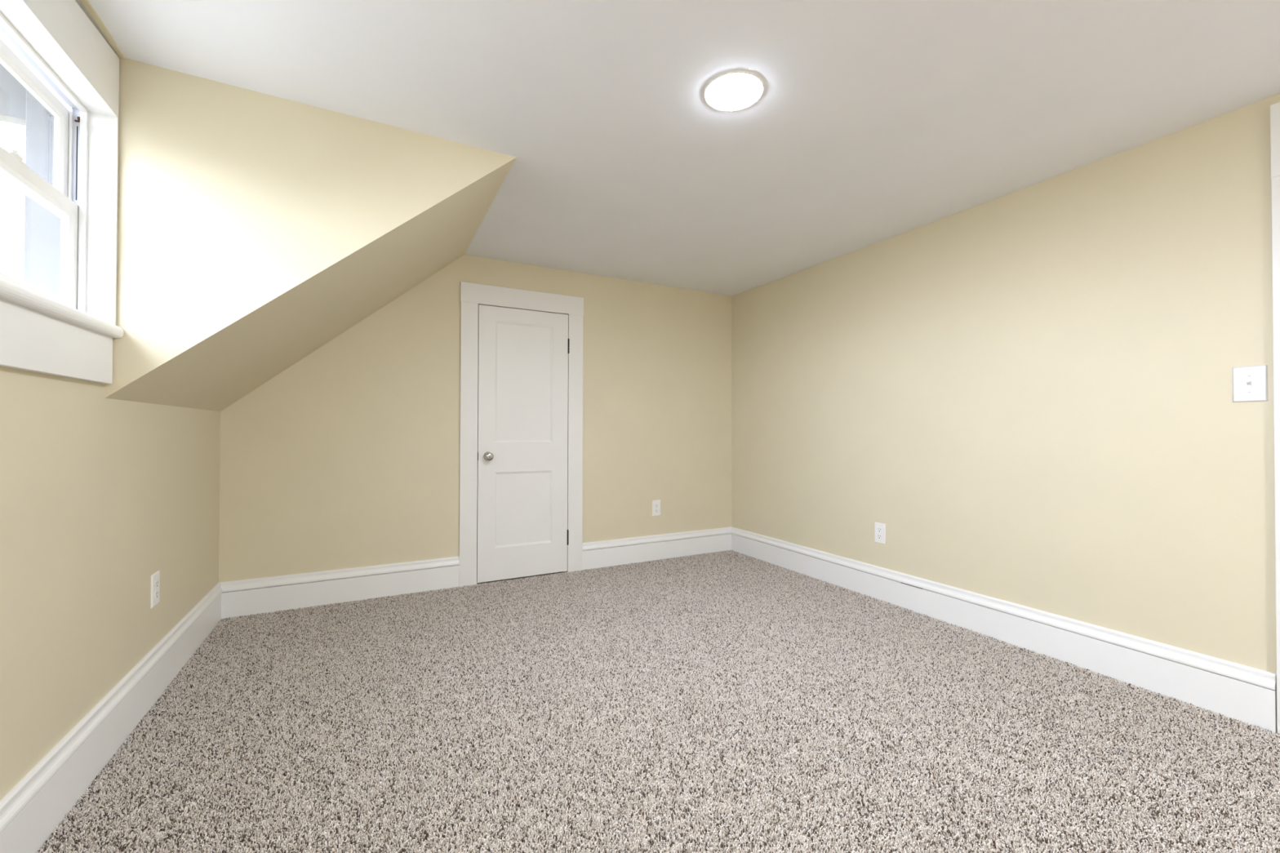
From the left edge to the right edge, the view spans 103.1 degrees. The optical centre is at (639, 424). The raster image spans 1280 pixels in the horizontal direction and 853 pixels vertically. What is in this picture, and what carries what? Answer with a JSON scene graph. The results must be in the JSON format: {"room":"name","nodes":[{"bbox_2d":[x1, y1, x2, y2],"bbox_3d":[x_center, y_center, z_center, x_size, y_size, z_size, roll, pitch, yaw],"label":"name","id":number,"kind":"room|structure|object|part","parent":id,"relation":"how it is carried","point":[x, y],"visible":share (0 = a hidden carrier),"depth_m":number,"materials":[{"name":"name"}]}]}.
{"room":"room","nodes":[
{"label":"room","id":0,"kind":"room"},
{"bbox_2d":[0,62,61,294],"bbox_3d":[-2.271,-0.527,1.024,1.334,1.418,0.824,0,-1,-28],"label":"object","id":1,"kind":"structure","parent":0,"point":[42,233],"depth_m":1.58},
{"bbox_3d":[-1.877,-0.511,1.616,0.084,1.400,0.077,0,-1,-28],"label":"post","id":2,"kind":"part","parent":1,"relation":"part of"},
{"bbox_2d":[0,366,220,800],"bbox_3d":[-0.931,-0.026,0.016,0.100,2.400,6.697,0,-1,-28],"label":"wall","id":3,"kind":"structure","parent":0,"point":[100,495],"depth_m":1.54,"materials":[{"name":"beige paint"}]},
{"bbox_2d":[0,0,124,384],"bbox_3d":[-1.334,-0.674,0.837,0.145,1.068,1.812,0,-1,-28],"label":"window","id":4,"kind":"structure","parent":3,"relation":"in","point":[52,48],"depth_m":1.50,"materials":[{"name":"white paint"}]},
{"bbox_3d":[-1.609,-0.820,1.224,0.018,0.341,0.845,0,-1,-28],"label":"sash","id":5,"kind":"part","parent":4,"relation":"part of","materials":[{"name":"white paint"}]},
{"bbox_3d":[-1.589,-0.510,1.232,0.018,0.371,0.845,0,-1,-28],"label":"sash","id":6,"kind":"part","parent":4,"relation":"part of","materials":[{"name":"white paint"}]},
{"bbox_3d":[-1.296,-1.109,0.859,0.027,0.198,1.808,0,-1,-28],"label":"head casing","id":7,"kind":"part","parent":4,"relation":"part of","materials":[{"name":"white paint"}]},
{"bbox_3d":[-1.718,-0.661,1.650,0.027,0.682,0.008,0,-1,-28],"label":"casing","id":8,"kind":"part","parent":4,"relation":"part of","materials":[{"name":"white paint"}]},
{"bbox_2d":[80,0,125,59],"bbox_3d":[-1.314,-1.215,0.938,0.017,0.008,1.667,0,-1,-28],"label":"trim","id":9,"kind":"structure","parent":3,"relation":"attached to","point":[86,4],"depth_m":1.54,"materials":[{"name":"beige paint"}]},
{"bbox_2d":[0,582,222,852],"bbox_3d":[-0.879,0.980,0.034,0.023,0.213,6.497,0,-1,-28],"label":"baseboard","id":10,"kind":"structure","parent":3,"relation":"attached to","point":[30,812],"depth_m":1.56,"materials":[{"name":"white paint"}]},
{"bbox_2d":[150,570,159,608],"bbox_3d":[-1.946,0.661,2.043,0.008,0.130,0.079,0,-1,-28],"label":"wall outlet","id":11,"kind":"object","parent":3,"relation":"attached to","point":[155,578],"visible":1,"depth_m":2.03,"materials":[{"name":"white plastic"}]},
{"bbox_2d":[154,590,159,599],"bbox_3d":[-1.944,0.683,2.044,0.003,0.030,0.037,0,-1,-28],"label":"receptacle","id":12,"kind":"object","parent":11,"relation":"attached to","point":[156,592],"depth_m":2.04,"materials":[{"name":"grey plastic"}]},
{"bbox_2d":[154,579,159,588],"bbox_3d":[-1.944,0.640,2.044,0.003,0.030,0.037,0,-1,-28],"label":"receptacle","id":13,"kind":"object","parent":11,"relation":"attached to","point":[156,581],"depth_m":2.04,"materials":[{"name":"grey plastic"}]},
{"bbox_2d":[104,57,515,398],"bbox_3d":[-1.159,-0.645,1.969,1.353,1.161,0.020,0,-1,-28],"label":"wall","id":14,"kind":"structure","parent":0,"point":[231,199],"depth_m":1.81,"materials":[{"name":"beige paint"}]},
{"bbox_2d":[108,160,515,411],"bbox_3d":[-1.493,-0.654,2.601,1.353,1.191,1.410,0,-1,-28],"label":"ceiling","id":15,"kind":"structure","parent":0,"point":[214,375],"depth_m":2.36,"materials":[{"name":"beige paint"}]},
{"bbox_2d":[218,254,731,582],"bbox_3d":[-0.809,0.015,3.811,3.862,2.400,0.100,0,-1,-28],"label":"wall","id":16,"kind":"structure","parent":0,"point":[348,456],"depth_m":3.44,"materials":[{"name":"beige paint"}]},
{"bbox_2d":[218,556,459,618],"bbox_3d":[-1.824,1.011,3.196,1.307,0.213,0.023,0,-1,-28],"label":"baseboard","id":17,"kind":"structure","parent":16,"relation":"attached to","point":[242,597],"depth_m":3.15,"materials":[{"name":"white paint"}]},
{"bbox_2d":[458,281,583,586],"bbox_3d":[-0.859,0.088,3.748,0.910,2.151,0.203,0,-1,-28],"label":"door","id":18,"kind":"structure","parent":16,"relation":"in","point":[521,390],"depth_m":3.71,"materials":[{"name":"white paint"}]},
{"bbox_3d":[-1.193,0.130,3.538,0.116,1.987,0.021,0,-1,-28],"label":"casing","id":19,"kind":"part","parent":18,"relation":"part of","materials":[{"name":"white paint"}]},
{"bbox_3d":[-1.060,0.223,3.565,0.063,0.063,0.064,0,-1,-28],"label":"knob","id":20,"kind":"part","parent":18,"relation":"part of","materials":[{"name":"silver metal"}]},
{"bbox_3d":[-0.498,0.135,3.906,0.118,1.987,0.021,0,-1,-28],"label":"casing","id":21,"kind":"part","parent":18,"relation":"part of","materials":[{"name":"white paint"}]},
{"bbox_2d":[652,500,660,515],"bbox_3d":[0.138,0.697,4.244,0.079,0.130,0.008,0,-1,-28],"label":"wall outlet","id":22,"kind":"object","parent":16,"relation":"attached to","point":[655,504],"visible":1,"depth_m":4.24,"materials":[{"name":"white plastic"}]},
{"bbox_2d":[582,526,731,570],"bbox_3d":[0.195,1.028,4.263,1.452,0.213,0.023,0,-1,-28],"label":"baseboard","id":23,"kind":"structure","parent":16,"relation":"attached to","point":[596,554],"depth_m":4.21,"materials":[{"name":"white paint"}]},
{"bbox_2d":[38,558,1279,852],"bbox_3d":[0.730,1.147,0.882,3.862,0.100,6.697,0,-1,-28],"label":"floor","id":24,"kind":"structure","parent":0,"point":[497,761],"depth_m":1.58,"materials":[{"name":"carpet"}]},
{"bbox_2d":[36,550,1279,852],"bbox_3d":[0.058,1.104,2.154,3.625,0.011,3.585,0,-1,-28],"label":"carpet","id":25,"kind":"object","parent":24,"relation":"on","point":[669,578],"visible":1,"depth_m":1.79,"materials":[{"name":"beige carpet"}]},
{"bbox_2d":[75,0,1279,296],"bbox_3d":[0.736,-1.262,0.908,4.062,0.100,6.897,0,-1,-28],"label":"ceiling","id":26,"kind":"structure","parent":0,"point":[873,122],"depth_m":1.82,"materials":[{"name":"paint"}]},
{"bbox_2d":[703,71,764,111],"bbox_3d":[0.339,-1.198,1.838,0.217,0.012,0.217,0,-1,-28],"label":"recessed light","id":27,"kind":"object","parent":26,"relation":"in","point":[734,91],"visible":1,"depth_m":1.82,"materials":[{"name":"white plastic"}]},
{"bbox_2d":[731,93,1279,733],"bbox_3d":[2.396,0.001,1.774,0.100,2.400,6.697,0,-1,-28],"label":"wall","id":28,"kind":"structure","parent":0,"point":[1029,388],"depth_m":2.43,"materials":[{"name":"beige paint"}]},
{"bbox_2d":[874,522,885,544],"bbox_3d":[1.541,0.697,3.265,0.008,0.130,0.079,0,-1,-28],"label":"wall outlet","id":29,"kind":"object","parent":28,"relation":"attached to","point":[879,528],"visible":1,"depth_m":3.26,"materials":[{"name":"white plastic"}]},
{"bbox_2d":[876,533,882,539],"bbox_3d":[1.539,0.719,3.263,0.003,0.030,0.037,0,-1,-28],"label":"receptacle","id":30,"kind":"object","parent":29,"relation":"attached to","point":[879,536],"depth_m":3.26,"materials":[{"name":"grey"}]},
{"bbox_2d":[876,527,882,532],"bbox_3d":[1.539,0.676,3.264,0.003,0.030,0.037,0,-1,-28],"label":"receptacle","id":31,"kind":"object","parent":29,"relation":"attached to","point":[878,529],"depth_m":3.26,"materials":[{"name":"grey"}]},
{"bbox_2d":[731,526,1276,733],"bbox_3d":[1.555,1.020,3.218,0.023,0.213,3.141,0,-1,-28],"label":"baseboard","id":32,"kind":"structure","parent":28,"relation":"attached to","point":[1246,694],"depth_m":2.40,"materials":[{"name":"white paint"}]},
{"bbox_2d":[1232,364,1267,402],"bbox_3d":[2.268,-0.152,1.893,0.016,0.133,0.085,0,-1,-28],"label":"light switch","id":33,"kind":"object","parent":28,"relation":"attached to","point":[1250,384],"visible":1,"depth_m":1.89,"materials":[{"name":"plastic"}]},
{"bbox_2d":[1270,102,1279,733],"bbox_3d":[2.583,-0.027,1.373,0.144,2.272,1.092,0,-1,-28],"label":"door frame","id":34,"kind":"structure","parent":28,"relation":"in","point":[1275,108],"depth_m":1.83,"materials":[{"name":"white paint"}]}
]}

